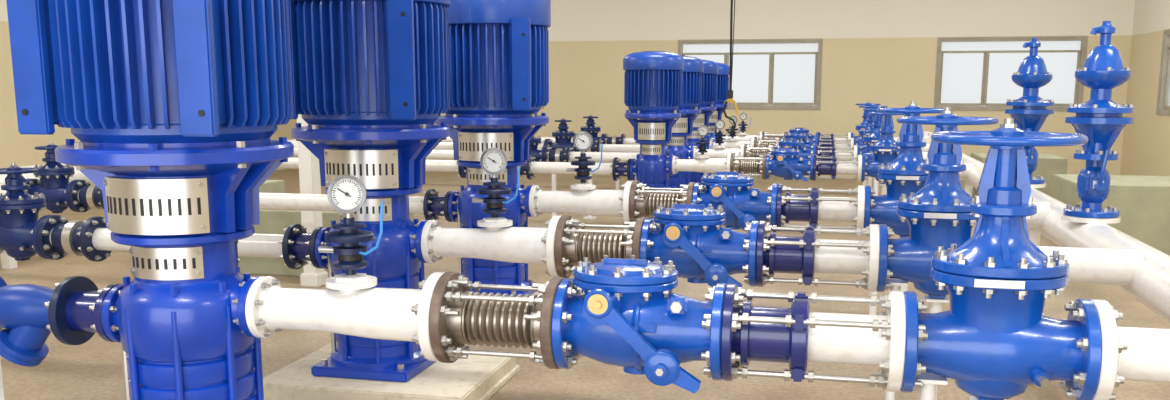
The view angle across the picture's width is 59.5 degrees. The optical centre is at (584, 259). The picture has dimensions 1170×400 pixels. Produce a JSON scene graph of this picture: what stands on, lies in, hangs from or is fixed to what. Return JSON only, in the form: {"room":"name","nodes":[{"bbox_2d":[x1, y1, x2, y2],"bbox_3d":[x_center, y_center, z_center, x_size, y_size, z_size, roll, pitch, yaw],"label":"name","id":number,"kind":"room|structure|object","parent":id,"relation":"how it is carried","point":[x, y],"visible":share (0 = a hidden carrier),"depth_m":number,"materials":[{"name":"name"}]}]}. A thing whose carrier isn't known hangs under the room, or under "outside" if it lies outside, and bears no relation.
{"room":"mechanical room","nodes":[
{"label":"mechanical room","id":0,"kind":"room"},
{"bbox_2d":[0,178,31,194],"bbox_3d":[-4.480,-0.503,7.729,0.713,0.240,0.240,2,10,13],"label":"pipe","id":1,"kind":"object","parent":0,"point":[3,192],"depth_m":7.64,"materials":[{"name":"white metal"}]},
{"bbox_2d":[0,163,51,260],"bbox_3d":[-3.056,-0.260,5.516,0.410,0.528,0.243,2,10,13],"label":"valve","id":2,"kind":"object","parent":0,"point":[20,223],"depth_m":5.45,"materials":[{"name":"blue metal"}]},
{"bbox_2d":[26,142,76,212],"bbox_3d":[-3.932,-0.611,7.581,0.410,0.528,0.243,2,10,13],"label":"valve","id":3,"kind":"object","parent":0,"point":[54,184],"depth_m":7.51,"materials":[{"name":"blue metal"}]},
{"bbox_2d":[0,0,296,170],"bbox_3d":[-7.811,-2.146,9.043,0.200,4.200,20.500,2,10,13],"label":"wall","id":4,"kind":"structure","parent":0,"point":[15,147],"depth_m":12.41,"materials":[{"name":"paint"}]},
{"bbox_2d":[37,215,322,268],"bbox_3d":[-2.083,0.193,5.362,1.588,0.819,0.240,2,10,13],"label":"pipe","id":5,"kind":"object","parent":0,"point":[58,238],"depth_m":5.34,"materials":[{"name":"white metal"}]},
{"bbox_2d":[69,180,451,221],"bbox_3d":[-2.311,-0.132,7.277,2.918,0.819,0.240,2,10,13],"label":"pipe","id":6,"kind":"object","parent":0,"point":[84,196],"depth_m":7.11,"materials":[{"name":"white metal"}]},
{"bbox_2d":[277,157,463,177],"bbox_3d":[-2.642,-1.002,10.667,2.934,0.240,0.240,2,10,13],"label":"pipe","id":7,"kind":"object","parent":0,"point":[293,163],"depth_m":10.36,"materials":[{"name":"white metal"}]},
{"bbox_2d":[292,148,453,159],"bbox_3d":[-2.277,-1.263,12.202,2.934,0.240,0.240,2,10,13],"label":"pipe","id":8,"kind":"object","parent":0,"point":[435,154],"depth_m":12.02,"materials":[{"name":"white metal"}]},
{"bbox_2d":[461,166,466,177],"bbox_3d":[-1.014,-1.068,10.269,0.410,0.528,0.243,2,10,13],"label":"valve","id":9,"kind":"object","parent":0,"point":[463,169],"depth_m":10.25,"materials":[{"name":"blue metal"}]},
{"bbox_2d":[433,139,546,149],"bbox_3d":[-1.912,-1.525,13.738,2.934,0.240,0.240,2,10,13],"label":"pipe","id":10,"kind":"object","parent":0,"point":[442,145],"depth_m":13.67,"materials":[{"name":"white metal"}]},
{"bbox_2d":[441,133,576,142],"bbox_3d":[-1.547,-1.786,15.274,2.934,0.240,0.240,2,10,13],"label":"pipe","id":11,"kind":"object","parent":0,"point":[449,139],"depth_m":15.01,"materials":[{"name":"white metal"}]},
{"bbox_2d":[529,136,545,161],"bbox_3d":[-0.649,-1.330,11.804,0.410,0.528,0.243,2,10,13],"label":"valve","id":12,"kind":"object","parent":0,"point":[534,142],"depth_m":11.73,"materials":[{"name":"blue metal"}]},
{"bbox_2d":[546,118,576,151],"bbox_3d":[-0.284,-1.591,13.340,0.410,0.528,0.243,2,10,13],"label":"valve","id":13,"kind":"object","parent":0,"point":[563,137],"depth_m":13.28,"materials":[{"name":"blue metal"}]},
{"bbox_2d":[517,155,630,216],"bbox_3d":[-0.179,-0.620,10.147,1.300,0.819,0.240,2,10,13],"label":"pipe","id":14,"kind":"object","parent":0,"point":[616,169],"depth_m":10.06,"materials":[{"name":"white metal"}]},
{"bbox_2d":[0,169,1169,399],"bbox_3d":[-0.840,0.247,7.794,14.520,0.100,20.900,2,10,13],"label":"floor","id":15,"kind":"structure","parent":0,"point":[92,369],"depth_m":5.82,"materials":[{"name":"concrete"}]},
{"bbox_2d":[0,276,98,399],"bbox_3d":[-2.054,0.457,3.795,0.470,0.824,0.250,2,10,13],"label":"y-strainer","id":16,"kind":"object","parent":15,"relation":"on","point":[29,313],"visible":0.89,"depth_m":3.68,"materials":[{"name":"blue paint"},{"name":"navy cast iron"},{"name":"zinc"}]},
{"bbox_2d":[0,139,297,268],"bbox_3d":[-4.351,-0.668,10.400,0.260,0.830,13.000,2,10,13],"label":"suction header pipe","id":17,"kind":"object","parent":15,"relation":"on","point":[8,262],"visible":0.05,"depth_m":8.56,"materials":[{"name":"white metal"}]},
{"bbox_2d":[6,0,293,399],"bbox_3d":[-1.377,-0.277,3.557,0.790,2.144,0.880,2,10,13],"label":"pump","id":18,"kind":"object","parent":15,"relation":"on","point":[174,108],"visible":0.96,"depth_m":3.28,"materials":[{"name":"blue paint"}]},
{"bbox_2d":[65,283,118,341],"bbox_3d":[-1.742,0.187,3.675,0.167,0.210,0.210,2,10,13],"label":"spool","id":19,"kind":"object","parent":18,"relation":"attached to","point":[83,308],"visible":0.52,"depth_m":3.61,"materials":[{"name":"metal"}]},
{"bbox_2d":[245,272,444,361],"bbox_3d":[-0.788,0.175,3.446,0.670,0.294,0.294,2,10,13],"label":"spool","id":20,"kind":"object","parent":18,"relation":"attached to","point":[350,306],"visible":0.94,"depth_m":3.38,"materials":[{"name":"white paint"}]},
{"bbox_2d":[318,175,383,274],"bbox_3d":[-0.775,-0.115,3.381,0.163,0.334,0.210,-6,12,-34],"label":"pressure gauge","id":21,"kind":"object","parent":20,"relation":"on","point":[346,194],"visible":1,"depth_m":3.37,"materials":[{"name":"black metal"}]},
{"bbox_2d":[429,272,563,368],"bbox_3d":[-0.267,0.195,3.326,0.398,0.300,0.300,2,10,13],"label":"expansion joint","id":22,"kind":"object","parent":20,"relation":"attached to","point":[459,316],"visible":0.99,"depth_m":3.25,"materials":[{"name":"metal"}]},
{"bbox_2d":[551,255,726,392],"bbox_3d":[0.171,0.187,3.176,0.519,0.367,0.385,2,10,13],"label":"valve","id":23,"kind":"object","parent":22,"relation":"attached to","point":[629,316],"visible":0.98,"depth_m":3.10,"materials":[{"name":"metal"}]},
{"bbox_2d":[259,180,284,192],"bbox_3d":[-3.589,-0.439,9.737,1.200,0.600,0.800,2,10,13],"label":"block","id":24,"kind":"object","parent":15,"relation":"on","point":[269,186],"visible":0.1,"depth_m":9.75,"materials":[{"name":"beige concrete"}]},
{"bbox_2d":[297,114,327,286],"bbox_3d":[-2.065,-1.878,7.464,0.160,4.200,0.160,2,10,13],"label":"support column","id":25,"kind":"structure","parent":15,"relation":"on","point":[309,169],"depth_m":7.66,"materials":[{"name":"metal"}]},
{"bbox_2d":[238,209,413,275],"bbox_3d":[-2.199,-0.181,8.461,1.400,0.520,0.700,2,10,13],"label":"block","id":26,"kind":"object","parent":15,"relation":"on","point":[271,221],"visible":0.18,"depth_m":8.17,"materials":[{"name":"beige concrete"}]},
{"bbox_2d":[287,0,450,381],"bbox_3d":[-1.026,-0.528,5.035,0.790,2.144,0.880,2,10,13],"label":"pump","id":27,"kind":"object","parent":15,"relation":"on","point":[370,81],"visible":0.72,"depth_m":4.72,"materials":[{"name":"blue paint"}]},
{"bbox_2d":[421,215,561,276],"bbox_3d":[-0.437,-0.077,4.925,0.670,0.294,0.294,2,10,13],"label":"spool","id":28,"kind":"object","parent":27,"relation":"attached to","point":[499,241],"visible":0.9,"depth_m":4.86,"materials":[{"name":"white paint"}]},
{"bbox_2d":[472,147,519,217],"bbox_3d":[-0.424,-0.367,4.860,0.163,0.334,0.210,-6,12,-34],"label":"pressure gauge","id":29,"kind":"object","parent":28,"relation":"on","point":[493,161],"visible":1,"depth_m":4.84,"materials":[{"name":"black metal"}]},
{"bbox_2d":[554,215,645,277],"bbox_3d":[0.084,-0.056,4.804,0.398,0.300,0.300,2,10,13],"label":"expansion joint","id":30,"kind":"object","parent":28,"relation":"attached to","point":[572,244],"visible":0.71,"depth_m":4.73,"materials":[{"name":"metal"}]},
{"bbox_2d":[640,203,758,286],"bbox_3d":[0.522,-0.065,4.655,0.519,0.367,0.385,2,10,13],"label":"valve","id":31,"kind":"object","parent":30,"relation":"attached to","point":[692,236],"visible":0.94,"depth_m":4.58,"materials":[{"name":"metal"}]},
{"bbox_2d":[263,341,519,399],"bbox_3d":[-0.977,0.590,5.166,1.090,0.105,0.870,2,10,13],"label":"plinth","id":32,"kind":"object","parent":15,"relation":"on","point":[477,377],"visible":0.5,"depth_m":4.90,"materials":[{"name":"beige paint"}]},
{"bbox_2d":[434,0,550,295],"bbox_3d":[-0.607,-0.829,6.801,0.790,2.144,0.880,2,10,13],"label":"pump","id":33,"kind":"object","parent":15,"relation":"on","point":[499,49],"visible":0.66,"depth_m":6.43,"materials":[{"name":"blue paint"}]},
{"bbox_2d":[529,181,632,225],"bbox_3d":[-0.017,-0.377,6.691,0.670,0.294,0.294,2,10,13],"label":"spool","id":34,"kind":"object","parent":33,"relation":"attached to","point":[612,203],"visible":0.88,"depth_m":6.62,"materials":[{"name":"white paint"}]},
{"bbox_2d":[566,131,602,182],"bbox_3d":[-0.005,-0.667,6.626,0.163,0.334,0.210,-6,12,-34],"label":"pressure gauge","id":35,"kind":"object","parent":34,"relation":"on","point":[583,140],"visible":1,"depth_m":6.61,"materials":[{"name":"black metal"}]},
{"bbox_2d":[629,181,694,221],"bbox_3d":[0.504,-0.356,6.571,0.398,0.300,0.300,2,10,13],"label":"expansion joint","id":36,"kind":"object","parent":34,"relation":"attached to","point":[643,202],"visible":0.67,"depth_m":6.50,"materials":[{"name":"metal"}]},
{"bbox_2d":[531,291,584,295],"bbox_3d":[-0.557,0.289,6.933,1.090,0.105,0.870,2,10,13],"label":"plinth","id":37,"kind":"object","parent":15,"relation":"on","point":[535,292],"visible":0.02,"depth_m":6.98,"materials":[{"name":"beige paint"}]},
{"bbox_2d":[623,51,683,230],"bbox_3d":[0.658,-1.143,9.893,0.580,1.711,0.645,2,10,13],"label":"pump","id":38,"kind":"object","parent":15,"relation":"on","point":[652,79],"visible":0.77,"depth_m":9.63,"materials":[{"name":"blue paint"}]},
{"bbox_2d":[672,153,730,173],"bbox_3d":[1.119,-0.904,9.790,0.556,0.244,0.244,2,10,13],"label":"spool","id":39,"kind":"object","parent":38,"relation":"attached to","point":[704,164],"visible":0.91,"depth_m":9.74,"materials":[{"name":"white paint"}]},
{"bbox_2d":[693,125,714,153],"bbox_3d":[1.129,-1.145,9.736,0.136,0.277,0.174,-6,12,-34],"label":"pressure gauge","id":40,"kind":"object","parent":39,"relation":"on","point":[703,130],"visible":1,"depth_m":9.72,"materials":[{"name":"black metal"}]},
{"bbox_2d":[730,153,766,179],"bbox_3d":[1.551,-0.887,9.690,0.330,0.249,0.249,2,10,13],"label":"expansion joint","id":41,"kind":"object","parent":39,"relation":"attached to","point":[756,166],"visible":0.88,"depth_m":9.62,"materials":[{"name":"metal"}]},
{"bbox_2d":[766,148,813,181],"bbox_3d":[1.915,-0.894,9.566,0.431,0.305,0.319,2,10,13],"label":"valve","id":42,"kind":"object","parent":41,"relation":"attached to","point":[786,163],"visible":0.99,"depth_m":9.51,"materials":[{"name":"metal"}]},
{"bbox_2d":[665,56,703,193],"bbox_3d":[1.023,-1.404,11.428,0.580,1.711,0.645,2,10,13],"label":"pump","id":43,"kind":"object","parent":15,"relation":"on","point":[693,66],"visible":0.4,"depth_m":11.22,"materials":[{"name":"blue paint"}]},
{"bbox_2d":[693,144,744,158],"bbox_3d":[1.484,-1.165,11.326,0.556,0.244,0.244,2,10,13],"label":"spool","id":44,"kind":"object","parent":43,"relation":"attached to","point":[719,152],"visible":0.59,"depth_m":11.27,"materials":[{"name":"white paint"}]},
{"bbox_2d":[711,120,729,144],"bbox_3d":[1.494,-1.406,11.272,0.136,0.277,0.174,-6,12,-34],"label":"pressure gauge","id":45,"kind":"object","parent":44,"relation":"on","point":[720,124],"visible":0.99,"depth_m":11.26,"materials":[{"name":"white metal"}]},
{"bbox_2d":[744,144,774,158],"bbox_3d":[1.916,-1.148,11.226,0.330,0.249,0.249,2,10,13],"label":"expansion joint","id":46,"kind":"object","parent":44,"relation":"attached to","point":[748,150],"visible":0.48,"depth_m":11.16,"materials":[{"name":"metal"}]},
{"bbox_2d":[687,60,718,190],"bbox_3d":[1.388,-1.665,12.964,0.580,1.711,0.645,2,10,13],"label":"pump","id":47,"kind":"object","parent":15,"relation":"on","point":[711,69],"visible":0.29,"depth_m":12.72,"materials":[{"name":"blue paint"}]},
{"bbox_2d":[709,137,754,149],"bbox_3d":[1.849,-1.426,12.862,0.556,0.244,0.244,2,10,13],"label":"spool","id":48,"kind":"object","parent":47,"relation":"attached to","point":[734,143],"visible":0.51,"depth_m":12.80,"materials":[{"name":"white paint"}]},
{"bbox_2d":[725,116,741,137],"bbox_3d":[1.859,-1.667,12.808,0.136,0.277,0.174,-6,12,-34],"label":"pressure gauge","id":49,"kind":"object","parent":48,"relation":"on","point":[732,135],"visible":0.75,"depth_m":12.79,"materials":[{"name":"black metal"}]},
{"bbox_2d":[754,137,781,147],"bbox_3d":[2.281,-1.409,12.762,0.330,0.249,0.249,2,10,13],"label":"expansion joint","id":50,"kind":"object","parent":48,"relation":"attached to","point":[758,143],"visible":0.48,"depth_m":12.70,"materials":[{"name":"metal"}]},
{"bbox_2d":[781,133,816,148],"bbox_3d":[2.644,-1.416,12.638,0.431,0.305,0.320,2,10,13],"label":"valve","id":51,"kind":"object","parent":50,"relation":"attached to","point":[798,136],"visible":0.43,"depth_m":12.57,"materials":[{"name":"metal"}]},
{"bbox_2d":[704,62,728,175],"bbox_3d":[1.753,-1.926,14.500,0.580,1.711,0.645,2,10,13],"label":"pump","id":52,"kind":"object","parent":15,"relation":"on","point":[723,75],"visible":0.18,"depth_m":14.23,"materials":[{"name":"blue paint"}]},
{"bbox_2d":[722,132,761,141],"bbox_3d":[2.213,-1.687,14.398,0.556,0.244,0.244,2,10,13],"label":"spool","id":53,"kind":"object","parent":52,"relation":"attached to","point":[743,136],"visible":0.52,"depth_m":14.33,"materials":[{"name":"white paint"}]},
{"bbox_2d":[736,113,750,131],"bbox_3d":[2.224,-1.928,14.344,0.136,0.277,0.174,-6,12,-34],"label":"pressure gauge","id":54,"kind":"object","parent":53,"relation":"on","point":[743,116],"visible":0.96,"depth_m":14.33,"materials":[{"name":"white metal"}]},
{"bbox_2d":[762,131,786,139],"bbox_3d":[2.646,-1.670,14.298,0.330,0.249,0.249,2,10,13],"label":"expansion joint","id":55,"kind":"object","parent":53,"relation":"attached to","point":[765,136],"visible":0.34,"depth_m":14.24,"materials":[{"name":"metal"}]},
{"bbox_2d":[787,128,817,141],"bbox_3d":[3.009,-1.677,14.174,0.431,0.305,0.320,2,10,13],"label":"valve","id":56,"kind":"object","parent":55,"relation":"attached to","point":[803,131],"visible":0.38,"depth_m":14.11,"materials":[{"name":"metal"}]},
{"bbox_2d":[867,176,871,186],"bbox_3d":[3.493,-0.924,12.556,0.160,0.611,0.160,2,10,13],"label":"support","id":57,"kind":"object","parent":15,"relation":"on","point":[869,180],"visible":0.12,"depth_m":12.53,"materials":[{"name":"white paint"}]},
{"bbox_2d":[853,103,887,150],"bbox_3d":[3.492,-1.564,12.448,0.425,0.685,0.342,2,10,13],"label":"valve","id":58,"kind":"object","parent":57,"relation":"on","point":[868,130],"visible":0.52,"depth_m":12.39,"materials":[{"name":"metal"}]},
{"bbox_2d":[813,138,856,150],"bbox_3d":[3.074,-1.378,12.579,0.525,0.249,0.249,2,10,13],"label":"joint","id":59,"kind":"object","parent":58,"relation":"attached to","point":[832,143],"visible":0.48,"depth_m":12.51,"materials":[{"name":"metal"}]},
{"bbox_2d":[869,291,876,314],"bbox_3d":[1.794,0.113,6.344,0.160,0.650,0.160,2,10,13],"label":"support","id":60,"kind":"object","parent":15,"relation":"on","point":[872,309],"visible":0.02,"depth_m":6.36,"materials":[{"name":"white paint"}]},
{"bbox_2d":[873,178,878,195],"bbox_3d":[3.128,-0.662,11.021,0.160,0.611,0.160,2,10,13],"label":"support","id":61,"kind":"object","parent":15,"relation":"on","point":[875,182],"visible":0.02,"depth_m":10.98,"materials":[{"name":"white paint"}]},
{"bbox_2d":[857,105,883,161],"bbox_3d":[3.128,-1.303,10.912,0.425,0.685,0.342,2,10,13],"label":"valve","id":62,"kind":"object","parent":61,"relation":"on","point":[875,135],"visible":0.33,"depth_m":10.86,"materials":[{"name":"metal"}]},
{"bbox_2d":[811,145,861,160],"bbox_3d":[2.709,-1.117,11.043,0.525,0.249,0.249,2,10,13],"label":"joint","id":63,"kind":"object","parent":62,"relation":"attached to","point":[833,152],"visible":0.48,"depth_m":10.98,"materials":[{"name":"metal"}]},
{"bbox_2d":[879,183,886,194],"bbox_3d":[2.764,-0.401,9.485,0.160,0.611,0.160,2,10,13],"label":"support","id":64,"kind":"object","parent":15,"relation":"on","point":[883,186],"visible":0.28,"depth_m":9.42,"materials":[{"name":"white paint"}]},
{"bbox_2d":[861,112,904,183],"bbox_3d":[2.763,-1.042,9.376,0.425,0.685,0.342,2,10,13],"label":"valve","id":65,"kind":"object","parent":64,"relation":"on","point":[885,151],"visible":0.6,"depth_m":9.32,"materials":[{"name":"metal"}]},
{"bbox_2d":[808,154,866,181],"bbox_3d":[2.344,-0.856,9.507,0.525,0.249,0.249,2,10,13],"label":"joint","id":66,"kind":"object","parent":65,"relation":"attached to","point":[833,167],"visible":0.98,"depth_m":9.45,"materials":[{"name":"metal"}]},
{"bbox_2d":[885,279,907,399],"bbox_3d":[1.374,0.413,4.578,0.160,0.650,0.160,2,10,13],"label":"support","id":67,"kind":"object","parent":15,"relation":"on","point":[896,284],"visible":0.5,"depth_m":4.52,"materials":[{"name":"white paint"}]},
{"bbox_2d":[897,237,907,292],"bbox_3d":[1.964,0.153,6.310,0.160,0.583,0.160,2,10,13],"label":"support","id":68,"kind":"object","parent":15,"relation":"on","point":[903,288],"visible":0.07,"depth_m":6.29,"materials":[{"name":"white paint"}]},
{"bbox_2d":[863,101,943,237],"bbox_3d":[1.963,-0.543,6.192,0.512,0.825,0.412,2,10,13],"label":"valve","id":69,"kind":"object","parent":68,"relation":"on","point":[905,174],"visible":0.59,"depth_m":6.13,"materials":[{"name":"metal"}]},
{"bbox_2d":[768,184,873,233],"bbox_3d":[1.459,-0.319,6.350,0.632,0.300,0.300,2,10,13],"label":"joint","id":70,"kind":"object","parent":69,"relation":"attached to","point":[812,208],"visible":0.87,"depth_m":6.28,"materials":[{"name":"metal"}]},
{"bbox_2d":[916,372,947,399],"bbox_3d":[1.023,0.665,3.099,0.160,0.650,0.160,2,10,13],"label":"support","id":71,"kind":"object","parent":15,"relation":"on","point":[929,380],"visible":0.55,"depth_m":3.03,"materials":[{"name":"white paint"}]},
{"bbox_2d":[924,295,949,399],"bbox_3d":[1.545,0.453,4.544,0.160,0.583,0.160,2,10,13],"label":"support","id":72,"kind":"object","parent":15,"relation":"on","point":[936,305],"visible":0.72,"depth_m":4.48,"materials":[{"name":"white paint"}]},
{"bbox_2d":[876,107,998,298],"bbox_3d":[1.544,-0.243,4.426,0.512,0.825,0.412,2,10,13],"label":"valve","id":73,"kind":"object","parent":72,"relation":"on","point":[938,214],"visible":0.77,"depth_m":4.37,"materials":[{"name":"metal"}]},
{"bbox_2d":[744,221,892,291],"bbox_3d":[1.040,-0.019,4.584,0.632,0.300,0.300,2,10,13],"label":"joint","id":74,"kind":"object","parent":73,"relation":"attached to","point":[806,255],"visible":0.99,"depth_m":4.51,"materials":[{"name":"metal"}]},
{"bbox_2d":[963,181,972,196],"bbox_3d":[3.728,-0.472,9.973,0.160,0.588,0.160,2,10,13],"label":"support","id":75,"kind":"object","parent":15,"relation":"on","point":[968,188],"visible":0.15,"depth_m":9.91,"materials":[{"name":"white paint"}]},
{"bbox_2d":[971,153,1067,197],"bbox_3d":[5.552,-1.036,13.194,1.000,0.620,1.000,2,10,13],"label":"block","id":76,"kind":"object","parent":15,"relation":"on","point":[1048,165],"visible":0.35,"depth_m":12.64,"materials":[{"name":"beige concrete"}]},
{"bbox_2d":[1028,227,1043,314],"bbox_3d":[2.976,0.066,6.805,0.160,0.588,0.160,2,10,13],"label":"support","id":77,"kind":"object","parent":15,"relation":"on","point":[1034,235],"visible":0.11,"depth_m":6.74,"materials":[{"name":"white paint"}]},
{"bbox_2d":[1051,174,1169,255],"bbox_3d":[5.654,-0.430,9.627,2.150,0.620,1.200,2,10,13],"label":"block","id":78,"kind":"object","parent":15,"relation":"on","point":[1143,202],"visible":0.37,"depth_m":9.18,"materials":[{"name":"beige concrete"}]},
{"bbox_3d":[1.194,0.705,3.066,0.160,0.583,0.160,2,10,13],"label":"support","id":79,"kind":"object","parent":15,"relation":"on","visible":0},
{"bbox_2d":[900,118,1101,399],"bbox_3d":[1.193,0.009,2.948,0.512,0.825,0.412,2,10,13],"label":"valve","id":80,"kind":"object","parent":79,"relation":"on","point":[995,339],"visible":1,"depth_m":2.88,"materials":[{"name":"metal"}]},
{"bbox_2d":[704,284,925,391],"bbox_3d":[0.688,0.233,3.106,0.632,0.300,0.300,2,10,13],"label":"joint","id":81,"kind":"object","parent":80,"relation":"attached to","point":[795,336],"visible":0.98,"depth_m":3.03,"materials":[{"name":"metal"}]},
{"bbox_3d":[3.858,-1.185,14.092,0.160,0.611,0.160,2,10,13],"label":"support","id":82,"kind":"object","parent":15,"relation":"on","visible":0},
{"bbox_2d":[851,101,880,141],"bbox_3d":[3.857,-1.825,13.984,0.425,0.685,0.342,2,10,13],"label":"valve","id":83,"kind":"object","parent":82,"relation":"on","point":[864,123],"visible":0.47,"depth_m":13.94,"materials":[{"name":"metal"}]},
{"bbox_2d":[818,132,853,142],"bbox_3d":[3.439,-1.639,14.115,0.525,0.249,0.249,2,10,13],"label":"joint","id":84,"kind":"object","parent":83,"relation":"attached to","point":[832,136],"visible":0.42,"depth_m":14.04,"materials":[{"name":"metal"}]},
{"bbox_3d":[2.223,0.605,3.638,0.160,0.588,0.160,2,10,13],"label":"support","id":85,"kind":"object","parent":15,"relation":"on","visible":0},
{"bbox_2d":[923,131,1169,322],"bbox_3d":[3.363,-0.612,8.369,0.340,0.340,12.712,2,10,13],"label":"pipe","id":86,"kind":"object","parent":85,"relation":"on","point":[1150,284],"visible":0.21,"depth_m":4.91,"materials":[{"name":"white metal"}]},
{"bbox_2d":[922,152,927,159],"bbox_3d":[3.598,-1.082,10.838,0.539,0.249,0.249,2,10,13],"label":"pipe","id":87,"kind":"object","parent":86,"relation":"attached to","point":[924,154],"visible":0.02,"depth_m":10.78,"materials":[{"name":"white metal"}]},
{"bbox_2d":[922,144,929,151],"bbox_3d":[3.963,-1.343,12.374,0.539,0.249,0.249,2,10,13],"label":"pipe","id":88,"kind":"object","parent":86,"relation":"attached to","point":[926,148],"visible":0.02,"depth_m":12.28,"materials":[{"name":"white metal"}]},
{"bbox_2d":[959,163,972,176],"bbox_3d":[3.233,-0.821,9.302,0.539,0.249,0.249,2,10,13],"label":"pipe","id":89,"kind":"object","parent":86,"relation":"attached to","point":[969,166],"visible":0.03,"depth_m":9.20,"materials":[{"name":"white metal"}]},
{"bbox_2d":[974,201,1049,226],"bbox_3d":[2.476,-0.279,6.115,0.539,0.300,0.300,2,10,13],"label":"pipe","id":90,"kind":"object","parent":86,"relation":"attached to","point":[1043,208],"visible":0.02,"depth_m":6.01,"materials":[{"name":"white metal"}]},
{"bbox_2d":[1005,38,1054,183],"bbox_3d":[3.090,-1.035,7.112,0.316,0.995,0.316,2,10,13],"label":"valve","id":91,"kind":"object","parent":86,"relation":"on","point":[1030,111],"visible":0.76,"depth_m":7.02,"materials":[{"name":"metal"}]},
{"bbox_2d":[1037,246,1143,284],"bbox_3d":[2.057,0.021,4.349,0.539,0.300,0.300,2,10,13],"label":"pipe","id":92,"kind":"object","parent":86,"relation":"attached to","point":[1109,266],"visible":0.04,"depth_m":4.27,"materials":[{"name":"white metal"}]},
{"bbox_2d":[1063,21,1133,217],"bbox_3d":[2.656,-0.725,5.288,0.316,0.995,0.316,2,10,13],"label":"valve","id":93,"kind":"object","parent":86,"relation":"on","point":[1101,119],"visible":1,"depth_m":5.22,"materials":[{"name":"metal"}]},
{"bbox_2d":[1091,299,1169,399],"bbox_3d":[1.705,0.273,2.871,0.539,0.300,0.300,2,10,13],"label":"pipe","id":94,"kind":"object","parent":86,"relation":"attached to","point":[1128,353],"visible":0.8,"depth_m":2.83,"materials":[{"name":"white metal"}]},
{"bbox_2d":[543,146,639,218],"bbox_3d":[0.186,-0.881,11.683,1.300,0.819,0.240,2,10,13],"label":"pipe","id":95,"kind":"object","parent":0,"point":[558,155],"depth_m":11.64,"materials":[{"name":"white metal"}]},
{"bbox_2d":[580,114,603,143],"bbox_3d":[0.081,-1.852,14.876,0.410,0.528,0.243,2,10,13],"label":"valve","id":96,"kind":"object","parent":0,"point":[590,128],"depth_m":14.80,"materials":[{"name":"blue metal"}]},
{"bbox_2d":[577,139,639,189],"bbox_3d":[0.550,-1.142,13.218,1.300,0.819,0.240,2,10,13],"label":"pipe","id":97,"kind":"object","parent":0,"point":[596,147],"depth_m":13.16,"materials":[{"name":"white metal"}]},
{"bbox_2d":[603,134,639,144],"bbox_3d":[0.915,-1.404,14.754,1.300,0.819,0.240,2,10,13],"label":"pipe","id":98,"kind":"object","parent":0,"point":[606,140],"depth_m":14.73,"materials":[{"name":"white metal"}]},
{"bbox_2d":[296,0,1134,179],"bbox_3d":[1.520,-3.562,17.369,14.520,4.200,0.200,2,10,13],"label":"wall","id":99,"kind":"structure","parent":0,"point":[883,52],"depth_m":16.71,"materials":[{"name":"paint"}]},
{"bbox_2d":[678,38,822,109],"bbox_3d":[2.737,-3.100,17.111,2.380,1.155,0.132,2,10,13],"label":"window","id":100,"kind":"structure","parent":99,"relation":"in","point":[770,105],"depth_m":17.00,"materials":[{"name":"metal"}]},
{"bbox_2d":[934,36,1087,110],"bbox_3d":[6.705,-2.944,16.195,2.210,1.155,0.132,2,10,13],"label":"window","id":101,"kind":"structure","parent":99,"relation":"in","point":[1082,53],"depth_m":16.22,"materials":[{"name":"metal"}]},
{"bbox_2d":[692,172,777,229],"bbox_3d":[0.942,-0.365,6.421,0.519,0.367,0.385,2,10,13],"label":"valve","id":102,"kind":"object","parent":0,"point":[741,204],"visible":0.87,"depth_m":6.34,"materials":[{"name":"metal"}]},
{"bbox_2d":[775,139,815,158],"bbox_3d":[2.280,-1.155,11.102,0.431,0.305,0.320,2,10,13],"label":"valve","id":103,"kind":"object","parent":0,"point":[787,143],"visible":0.52,"depth_m":11.04,"materials":[{"name":"metal"}]},
{"bbox_2d":[1120,0,1169,175],"bbox_3d":[6.132,-1.599,5.824,0.200,4.200,20.500,2,10,13],"label":"wall","id":104,"kind":"structure","parent":0,"point":[1146,141],"depth_m":14.84,"materials":[{"name":"paint"}]},
{"bbox_2d":[1156,29,1169,114],"bbox_3d":[7.809,-2.426,13.151,0.132,1.155,2.240,2,10,13],"label":"window","id":105,"kind":"structure","parent":104,"relation":"in","point":[1163,108],"depth_m":14.16,"materials":[{"name":"metal"}]},
{"bbox_3d":[-0.839,-3.992,7.074,14.520,0.100,20.900,2,10,13],"label":"ceiling","id":106,"kind":"structure","parent":0,"visible":0},
{"bbox_2d":[723,0,738,133],"bbox_3d":[1.254,-2.629,8.631,0.200,3.110,0.160,2,10,13],"label":"cable","id":107,"kind":"object","parent":106,"relation":"hanging from","point":[729,92],"visible":1,"depth_m":8.80,"materials":[{"name":"black rubber"}]}
]}

